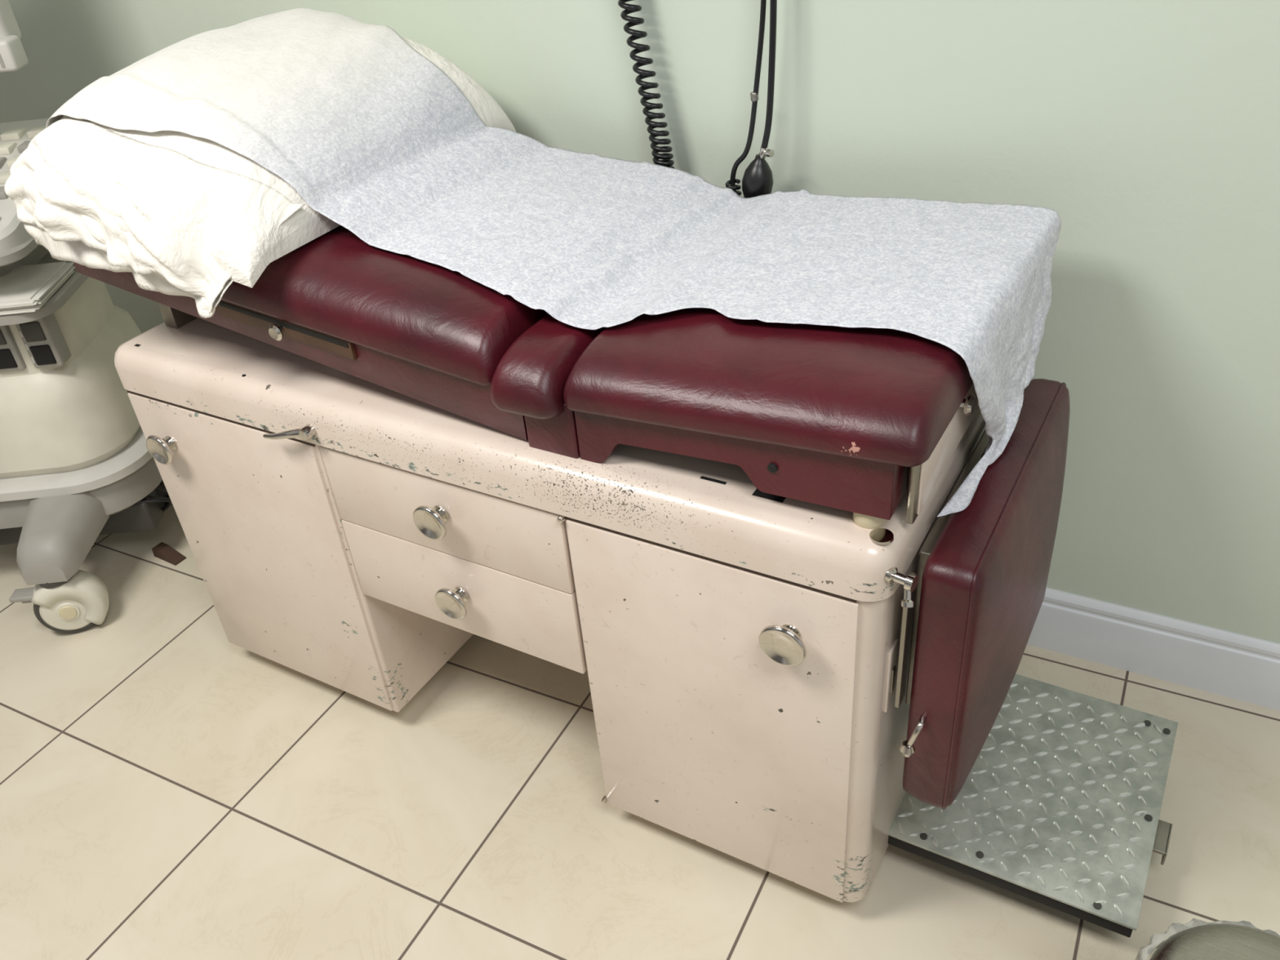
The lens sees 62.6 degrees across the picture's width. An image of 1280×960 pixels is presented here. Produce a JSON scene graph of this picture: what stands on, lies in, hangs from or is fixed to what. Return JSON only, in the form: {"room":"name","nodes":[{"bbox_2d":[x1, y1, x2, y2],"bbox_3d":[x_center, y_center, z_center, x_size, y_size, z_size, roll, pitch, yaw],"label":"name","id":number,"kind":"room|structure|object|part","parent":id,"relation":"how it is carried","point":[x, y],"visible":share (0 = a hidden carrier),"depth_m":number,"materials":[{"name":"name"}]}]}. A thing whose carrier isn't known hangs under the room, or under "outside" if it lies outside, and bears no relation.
{"room":"examination room","nodes":[
{"label":"examination room","id":0,"kind":"room"},
{"bbox_2d":[0,505,1279,959],"bbox_3d":[-0.897,1.017,1.275,7.000,0.001,4.400,15,39,26],"label":"floor","id":1,"kind":"structure","parent":0,"point":[171,788],"depth_m":1.80,"materials":[{"name":"beige tile"}]},
{"bbox_2d":[33,603,94,632],"bbox_3d":[-1.238,0.268,2.284,0.138,0.136,0.077,-6,35,-1],"label":"tire","id":2,"kind":"object","parent":1,"relation":"on","point":[36,607],"depth_m":2.27,"materials":[{"name":"black rubber"}]},
{"bbox_2d":[39,600,90,630],"bbox_3d":[-1.238,0.268,2.284,0.119,0.112,0.077,-6,35,-1],"label":"disc","id":3,"kind":"object","parent":2,"relation":"in","point":[51,615],"depth_m":2.26,"materials":[{"name":"beige plastic"}]},
{"bbox_2d":[58,605,77,619],"bbox_3d":[-1.228,0.285,2.258,0.035,0.036,0.011,-6,35,-1],"label":"cap","id":4,"kind":"object","parent":3,"relation":"attached to","point":[67,612],"depth_m":2.26,"materials":[{"name":"beige plastic"}]},
{"bbox_2d":[31,569,109,624],"bbox_3d":[-1.230,0.259,2.281,0.136,0.136,0.066,-14,36,-13],"label":"front caster hood","id":5,"kind":"object","parent":1,"relation":"on","point":[85,588],"visible":0.79,"depth_m":2.25,"materials":[{"name":"beige plastic"}]},
{"bbox_2d":[8,586,35,602],"bbox_3d":[-1.310,0.245,2.240,0.052,0.012,0.036,-6,35,-1],"label":"front caster brake pedal","id":6,"kind":"object","parent":5,"relation":"attached to","point":[26,594],"visible":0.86,"depth_m":2.23,"materials":[{"name":"grey plastic"}]},
{"bbox_2d":[39,576,72,588],"bbox_3d":[-1.246,0.187,2.228,0.072,0.055,0.072,-6,35,-1],"label":"stem","id":7,"kind":"object","parent":5,"relation":"on","point":[48,585],"depth_m":2.21,"materials":[{"name":"grey metal"}]},
{"bbox_2d":[16,490,110,585],"bbox_3d":[-1.257,0.087,2.280,0.172,0.130,0.270,-6,35,-1],"label":"base leg","id":8,"kind":"object","parent":5,"relation":"on","point":[58,532],"depth_m":2.22,"materials":[{"name":"grey plastic"}]},
{"bbox_2d":[0,457,162,528],"bbox_3d":[-1.431,-0.058,2.501,0.630,0.115,0.480,-6,35,-1],"label":"base shroud","id":9,"kind":"object","parent":5,"relation":"on","point":[115,497],"visible":0.23,"depth_m":2.33,"materials":[{"name":"grey plastic"}]},
{"bbox_2d":[0,276,142,478],"bbox_3d":[-1.450,-0.267,2.356,0.590,0.385,0.440,-6,35,-1],"label":"shell","id":10,"kind":"object","parent":9,"relation":"on","point":[78,414],"visible":0.6,"depth_m":2.25,"materials":[{"name":"beige plastic"}]},
{"bbox_2d":[0,324,26,372],"bbox_3d":[-1.304,-0.283,2.157,0.060,0.115,0.050,-6,35,-1],"label":"port","id":11,"kind":"object","parent":10,"relation":"attached to","point":[11,344],"visible":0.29,"depth_m":2.14,"materials":[{"name":"grey plastic"}]},
{"bbox_2d":[0,328,6,345],"bbox_3d":[-1.304,-0.291,2.121,0.040,0.042,0.008,-6,35,-1],"label":"port","id":12,"kind":"object","parent":11,"relation":"in","point":[2,341],"depth_m":2.12,"materials":[{"name":"black plastic"}]},
{"bbox_2d":[0,348,17,368],"bbox_3d":[-1.300,-0.248,2.151,0.040,0.043,0.008,-6,35,-1],"label":"port","id":13,"kind":"object","parent":11,"relation":"in","point":[7,360],"depth_m":2.15,"materials":[{"name":"grey plastic"}]},
{"bbox_2d":[15,312,71,368],"bbox_3d":[-1.224,-0.291,2.158,0.060,0.115,0.050,-6,35,-1],"label":"port","id":14,"kind":"object","parent":10,"relation":"attached to","point":[51,328],"visible":0.43,"depth_m":2.15,"materials":[{"name":"grey plastic"}]},
{"bbox_2d":[18,321,46,342],"bbox_3d":[-1.224,-0.299,2.122,0.040,0.042,0.008,-6,35,-1],"label":"port","id":15,"kind":"object","parent":14,"relation":"in","point":[33,331],"depth_m":2.12,"materials":[{"name":"black plastic"}]},
{"bbox_2d":[29,344,56,365],"bbox_3d":[-1.220,-0.256,2.152,0.040,0.043,0.008,-6,35,-1],"label":"port","id":16,"kind":"object","parent":14,"relation":"in","point":[42,354],"depth_m":2.15,"materials":[{"name":"grey plastic"}]},
{"bbox_2d":[0,251,88,325],"bbox_3d":[-1.459,-0.413,2.219,0.600,0.031,0.460,-6,35,-1],"label":"tray","id":17,"kind":"object","parent":10,"relation":"on","point":[76,280],"visible":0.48,"depth_m":2.08,"materials":[{"name":"grey plastic"}]},
{"bbox_2d":[0,309,36,315],"bbox_3d":[-1.291,-0.363,2.095,0.247,0.002,0.183,-6,35,-1],"label":"document","id":18,"kind":"object","parent":17,"relation":"on","point":[32,310],"visible":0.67,"depth_m":2.02,"materials":[{"name":"paper"}]},
{"bbox_2d":[0,271,74,312],"bbox_3d":[-1.290,-0.367,2.095,0.259,0.002,0.180,-6,35,-1],"label":"document","id":19,"kind":"object","parent":18,"relation":"on","point":[70,274],"visible":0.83,"depth_m":2.02,"materials":[{"name":"paper"}]},
{"bbox_2d":[0,270,73,311],"bbox_3d":[-1.291,-0.370,2.095,0.259,0.002,0.176,-6,35,-1],"label":"document","id":20,"kind":"object","parent":19,"relation":"on","point":[38,304],"visible":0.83,"depth_m":2.02,"materials":[{"name":"paper"}]},
{"bbox_2d":[0,305,34,309],"bbox_3d":[-1.292,-0.373,2.093,0.243,0.002,0.176,-6,35,-1],"label":"document","id":21,"kind":"object","parent":20,"relation":"on","point":[28,305],"visible":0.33,"depth_m":2.02,"materials":[{"name":"paper"}]},
{"bbox_2d":[36,266,75,304],"bbox_3d":[-1.285,-0.376,2.091,0.258,0.002,0.176,-6,35,-1],"label":"document","id":22,"kind":"object","parent":21,"relation":"on","point":[71,269],"visible":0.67,"depth_m":2.09,"materials":[{"name":"paper"}]},
{"bbox_2d":[0,265,72,308],"bbox_3d":[-1.289,-0.375,2.085,0.258,0.002,0.186,-6,35,-1],"label":"document","id":23,"kind":"object","parent":22,"relation":"on","point":[36,302],"visible":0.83,"depth_m":2.02,"materials":[{"name":"paper"}]},
{"bbox_2d":[0,300,35,306],"bbox_3d":[-1.288,-0.378,2.083,0.246,0.002,0.187,-6,35,-1],"label":"document","id":24,"kind":"object","parent":23,"relation":"on","point":[30,301],"visible":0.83,"depth_m":2.01,"materials":[{"name":"paper"}]},
{"bbox_2d":[0,262,73,303],"bbox_3d":[-1.289,-0.382,2.085,0.266,0.002,0.178,-6,35,-1],"label":"document","id":25,"kind":"object","parent":24,"relation":"on","point":[66,266],"visible":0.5,"depth_m":2.07,"materials":[{"name":"paper"}]},
{"bbox_2d":[0,261,66,302],"bbox_3d":[-1.296,-0.384,2.083,0.250,0.002,0.179,-6,35,-1],"label":"document","id":26,"kind":"object","parent":25,"relation":"on","point":[24,282],"visible":0.83,"depth_m":2.09,"materials":[{"name":"paper"}]},
{"bbox_2d":[0,244,48,276],"bbox_3d":[-1.475,-0.477,2.210,0.380,0.100,0.300,-6,35,-1],"label":"panel neck","id":27,"kind":"object","parent":17,"relation":"on","point":[34,256],"visible":0.02,"depth_m":2.21,"materials":[{"name":"grey plastic"}]},
{"bbox_2d":[0,118,48,252],"bbox_3d":[-1.485,-0.556,2.107,0.615,0.157,0.480,-6,35,-1],"label":"control panel","id":28,"kind":"object","parent":27,"relation":"on","point":[13,233],"visible":0.24,"depth_m":1.99,"materials":[{"name":"grey plastic"}]},
{"bbox_2d":[0,156,6,168],"bbox_3d":[-1.300,-0.636,2.117,0.038,0.014,0.042,-6,35,-1],"label":"key","id":29,"kind":"object","parent":28,"relation":"attached to","point":[2,160],"visible":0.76,"depth_m":2.12,"materials":[{"name":"grey plastic"}]},
{"bbox_2d":[0,186,8,199],"bbox_3d":[-1.236,-0.554,2.033,0.038,0.014,0.042,-6,35,-1],"label":"key","id":30,"kind":"object","parent":28,"relation":"attached to","point":[2,194],"visible":0.46,"depth_m":2.02,"materials":[{"name":"grey plastic"}]},
{"bbox_2d":[0,170,10,183],"bbox_3d":[-1.241,-0.598,2.075,0.038,0.014,0.042,-6,35,-1],"label":"key","id":31,"kind":"object","parent":28,"relation":"attached to","point":[5,175],"visible":0.35,"depth_m":2.06,"materials":[{"name":"beige plastic"}]},
{"bbox_2d":[0,142,17,155],"bbox_3d":[-1.306,-0.680,2.160,0.038,0.014,0.042,-6,35,-1],"label":"key","id":32,"kind":"object","parent":28,"relation":"on","point":[5,148],"visible":0.88,"depth_m":2.15,"materials":[{"name":"beige plastic"}]},
{"bbox_2d":[0,0,21,39],"bbox_3d":[-1.499,-0.964,1.912,0.585,0.380,0.070,-6,35,-1],"label":"monitor shell","id":33,"kind":"object","parent":28,"relation":"on","point":[9,26],"visible":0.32,"depth_m":1.99,"materials":[{"name":"beige plastic"}]},
{"bbox_2d":[0,35,28,72],"bbox_3d":[-1.468,-0.778,1.986,0.590,0.055,0.062,-6,35,-1],"label":"bar","id":34,"kind":"object","parent":33,"relation":"attached to","point":[12,53],"depth_m":1.98,"materials":[{"name":"grey plastic"}]},
{"bbox_3d":[-1.196,-0.787,1.966,0.006,0.030,0.002,-6,35,-1],"label":"speaker slot","id":35,"kind":"part","parent":34,"relation":"part of","materials":[{"name":"grey plastic"}]},
{"bbox_2d":[0,128,26,141],"bbox_3d":[-1.311,-0.723,2.203,0.038,0.014,0.042,-6,35,-1],"label":"key","id":36,"kind":"object","parent":28,"relation":"on","point":[11,134],"visible":0.94,"depth_m":2.19,"materials":[{"name":"beige plastic"}]},
{"bbox_2d":[7,155,19,168],"bbox_3d":[-1.246,-0.642,2.118,0.038,0.014,0.042,-6,35,-1],"label":"key","id":37,"kind":"object","parent":28,"relation":"attached to","point":[11,162],"visible":0.33,"depth_m":2.10,"materials":[{"name":"beige plastic"}]},
{"bbox_2d":[0,235,39,266],"bbox_3d":[-1.481,-0.509,2.137,0.630,0.025,0.493,-6,35,-1],"label":"trim","id":38,"kind":"structure","parent":28,"relation":"attached to","point":[11,255],"depth_m":1.96,"materials":[{"name":"beige plastic"}]},
{"bbox_2d":[17,140,31,152],"bbox_3d":[-1.251,-0.685,2.161,0.038,0.014,0.042,-6,35,-1],"label":"key","id":39,"kind":"object","parent":28,"relation":"on","point":[21,148],"visible":0.46,"depth_m":2.14,"materials":[{"name":"grey plastic"}]},
{"bbox_2d":[26,125,45,138],"bbox_3d":[-1.256,-0.729,2.203,0.038,0.014,0.042,-6,35,-1],"label":"key","id":40,"kind":"object","parent":28,"relation":"on","point":[35,131],"visible":0.51,"depth_m":2.19,"materials":[{"name":"beige plastic"}]},
{"bbox_2d":[0,426,152,502],"bbox_3d":[-1.435,-0.101,2.471,0.660,0.036,0.510,-6,35,-1],"label":"rim","id":41,"kind":"object","parent":9,"relation":"attached to","point":[135,455],"depth_m":2.28,"materials":[{"name":"white plastic"}]},
{"bbox_2d":[151,542,186,565],"bbox_3d":[-1.121,0.175,2.503,0.080,0.022,0.032,16,40,28],"label":"wedge","id":42,"kind":"object","parent":1,"relation":"on","point":[162,551],"visible":1,"depth_m":2.50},
{"bbox_2d":[73,225,1177,937],"bbox_3d":[-0.013,0.012,1.752,1.795,0.970,0.660,15,39,26],"label":"exam table","id":43,"kind":"object","parent":1,"relation":"on","point":[371,461],"visible":0.75,"depth_m":1.46,"materials":[{"name":"beige metal"}]},
{"bbox_3d":[-0.823,-0.057,1.821,0.058,0.058,0.030,15,39,26],"label":"door knob","id":44,"kind":"part","parent":43,"relation":"part of","materials":[{"name":"silver metal"}]},
{"bbox_2d":[4,36,515,318],"bbox_3d":[-0.607,-0.552,1.715,0.485,0.286,0.703,15,39,26],"label":"pillow","id":45,"kind":"object","parent":43,"relation":"on","point":[186,215],"visible":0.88,"depth_m":1.49,"materials":[{"name":"fabric"}]},
{"bbox_3d":[-0.672,0.138,1.891,0.438,0.588,0.009,15,39,26],"label":"door","id":46,"kind":"part","parent":43,"relation":"part of","materials":[{"name":"beige metal"}]},
{"bbox_3d":[-0.532,-0.218,1.546,0.026,0.026,0.018,15,39,26],"label":"pullout board knob","id":47,"kind":"part","parent":43,"relation":"part of","materials":[{"name":"silver metal"}]},
{"bbox_3d":[-0.545,-0.070,1.610,0.084,0.029,0.018,6,36,16],"label":"latch lever","id":48,"kind":"part","parent":43,"relation":"part of","materials":[{"name":"silver metal"}]},
{"bbox_3d":[-0.412,-0.365,1.769,0.898,0.165,0.553,15,39,26],"label":"backrest frame","id":49,"kind":"part","parent":43,"relation":"part of","materials":[{"name":"red leather"}]},
{"bbox_2d":[221,225,547,386],"bbox_3d":[-0.437,-0.433,1.737,0.873,0.157,0.580,15,39,26],"label":"backrest cushion","id":50,"kind":"object","parent":43,"relation":"on","point":[339,295],"depth_m":1.46,"materials":[{"name":"red leather"}]},
{"bbox_3d":[-0.301,0.057,1.537,0.058,0.058,0.030,15,39,26],"label":"drawer knob","id":51,"kind":"part","parent":43,"relation":"part of","materials":[{"name":"silver metal"}]},
{"bbox_3d":[-0.292,0.052,1.565,0.445,0.140,0.017,15,39,26],"label":"drawer","id":52,"kind":"part","parent":43,"relation":"part of","materials":[{"name":"beige metal"}]},
{"bbox_3d":[-0.285,0.185,1.623,0.058,0.058,0.030,15,39,26],"label":"drawer knob","id":53,"kind":"part","parent":43,"relation":"part of","materials":[{"name":"silver metal"}]},
{"bbox_3d":[-0.280,0.175,1.651,0.445,0.158,0.017,15,39,26],"label":"drawer","id":54,"kind":"part","parent":43,"relation":"part of","materials":[{"name":"beige metal"}]},
{"bbox_2d":[45,8,1061,516],"bbox_3d":[-0.152,-0.401,1.582,1.435,0.470,0.572,15,39,26],"label":"paper sheet","id":55,"kind":"object","parent":43,"relation":"on","point":[374,136],"visible":1,"depth_m":1.54,"materials":[{"name":"white paper"}]},
{"bbox_3d":[0.103,0.340,1.494,0.411,0.590,0.009,15,39,26],"label":"door","id":56,"kind":"part","parent":43,"relation":"part of","materials":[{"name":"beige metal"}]},
{"bbox_2d":[563,307,973,466],"bbox_3d":[0.239,-0.229,1.407,0.465,0.096,0.586,15,39,26],"label":"seat cushion","id":57,"kind":"object","parent":43,"relation":"on","point":[788,394],"depth_m":1.22,"materials":[{"name":"red leather"}]},
{"bbox_3d":[0.180,0.199,1.303,0.062,0.062,0.030,15,39,26],"label":"door knob","id":58,"kind":"part","parent":43,"relation":"part of","materials":[{"name":"silver metal"}]},
{"bbox_2d":[884,639,898,712],"bbox_3d":[0.321,0.251,1.347,0.004,0.105,0.030,15,39,26],"label":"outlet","id":59,"kind":"object","parent":43,"relation":"attached to","point":[891,655],"depth_m":1.33,"materials":[{"name":"metal"}]},
{"bbox_3d":[0.421,-0.118,1.345,0.011,0.114,0.470,15,39,26],"label":"plate","id":60,"kind":"part","parent":43,"relation":"part of","materials":[{"name":"metal"}]},
{"bbox_3d":[0.356,0.322,1.347,0.035,0.042,0.014,-30,42,-31],"label":"leg lever","id":61,"kind":"part","parent":43,"relation":"part of","materials":[{"name":"silver metal"}]},
{"bbox_3d":[0.427,-0.118,1.341,0.003,0.096,0.450,15,39,26],"label":"plate panel","id":62,"kind":"part","parent":43,"relation":"part of","materials":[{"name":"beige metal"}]},
{"bbox_3d":[0.395,-0.091,1.269,0.017,0.026,0.026,15,39,26],"label":"plate knob","id":63,"kind":"part","parent":43,"relation":"part of","materials":[{"name":"silver metal"}]},
{"bbox_2d":[902,378,1070,807],"bbox_3d":[0.508,0.151,1.481,0.107,0.420,0.497,15,39,26],"label":"cushion","id":64,"kind":"object","parent":43,"relation":"on","point":[985,565],"depth_m":1.33,"materials":[{"name":"red leather"}]},
{"bbox_3d":[0.571,0.469,1.723,0.500,0.026,0.409,15,39,26],"label":"step frame","id":65,"kind":"part","parent":43,"relation":"part of","materials":[{"name":"metal"}]},
{"bbox_3d":[0.634,0.473,1.681,0.359,0.005,0.417,15,39,26],"label":"step plate","id":66,"kind":"part","parent":43,"relation":"part of","materials":[{"name":"metal"}]},
{"bbox_3d":[0.789,0.542,1.599,0.026,0.006,0.060,15,39,26],"label":"step hook arm","id":67,"kind":"part","parent":43,"relation":"part of","materials":[{"name":"metal"}]},
{"bbox_2d":[1134,918,1279,959],"bbox_3d":[0.684,0.706,1.220,0.269,0.327,0.272,15,39,26],"label":"step trash can","id":68,"kind":"object","parent":1,"relation":"on","point":[1196,939],"visible":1,"depth_m":1.21,"materials":[{"name":"silver metal"}]},
{"bbox_2d":[0,0,1279,643],"bbox_3d":[-0.130,-0.979,1.763,7.004,2.600,0.120,13,39,25],"label":"wall","id":69,"kind":"structure","parent":0,"point":[1150,128],"depth_m":1.67,"materials":[{"name":"green paint"}]},
{"bbox_2d":[617,0,777,198],"bbox_3d":[0.081,-0.788,1.638,0.312,0.804,0.099,19,41,31],"label":"monitor","id":70,"kind":"object","parent":69,"relation":"attached to","point":[757,178],"visible":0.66,"depth_m":1.71,"materials":[{"name":"black rubber"}]},
{"bbox_3d":[0.194,-0.490,1.734,0.052,0.093,0.052,15,39,26],"label":"inflation bulb","id":71,"kind":"part","parent":70,"relation":"part of","materials":[{"name":"black rubber"}]},
{"bbox_2d":[1026,587,1279,711],"bbox_3d":[-0.067,0.067,2.413,7.004,0.138,0.016,13,39,25],"label":"baseboard","id":72,"kind":"structure","parent":69,"relation":"attached to","point":[1230,664],"depth_m":1.92,"materials":[{"name":"white paint"}]},
{"bbox_3d":[-1.216,-0.036,2.706,0.139,0.136,0.091,-6,35,-1],"label":"rear caster","id":73,"kind":"object","parent":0,"visible":0},
{"bbox_2d":[0,484,167,545],"bbox_3d":[-1.323,0.012,2.539,0.390,0.080,0.330,-6,35,-1],"label":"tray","id":74,"kind":"object","parent":73,"relation":"attached to","point":[144,516],"visible":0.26,"depth_m":2.41,"materials":[{"name":"grey plastic"}]},
{"bbox_2d":[137,497,172,511],"bbox_3d":[-1.117,0.039,2.467,0.077,0.084,0.149,-6,35,-1],"label":"cable","id":75,"kind":"object","parent":74,"relation":"in","point":[168,500],"visible":0.57,"depth_m":2.41,"materials":[{"name":"black rubber"}]},
{"bbox_2d":[148,496,173,505],"bbox_3d":[-1.116,0.024,2.483,0.075,0.077,0.150,-8,35,-4],"label":"cable","id":76,"kind":"object","parent":74,"relation":"in","point":[150,497],"visible":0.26,"depth_m":2.42,"materials":[{"name":"black rubber"}]},
{"bbox_2d":[155,488,168,496],"bbox_3d":[-1.120,0.010,2.514,0.078,0.088,0.149,-6,35,-1],"label":"cable","id":77,"kind":"object","parent":74,"relation":"in","point":[157,491],"visible":0.09,"depth_m":2.45,"materials":[{"name":"black rubber"}]}
]}

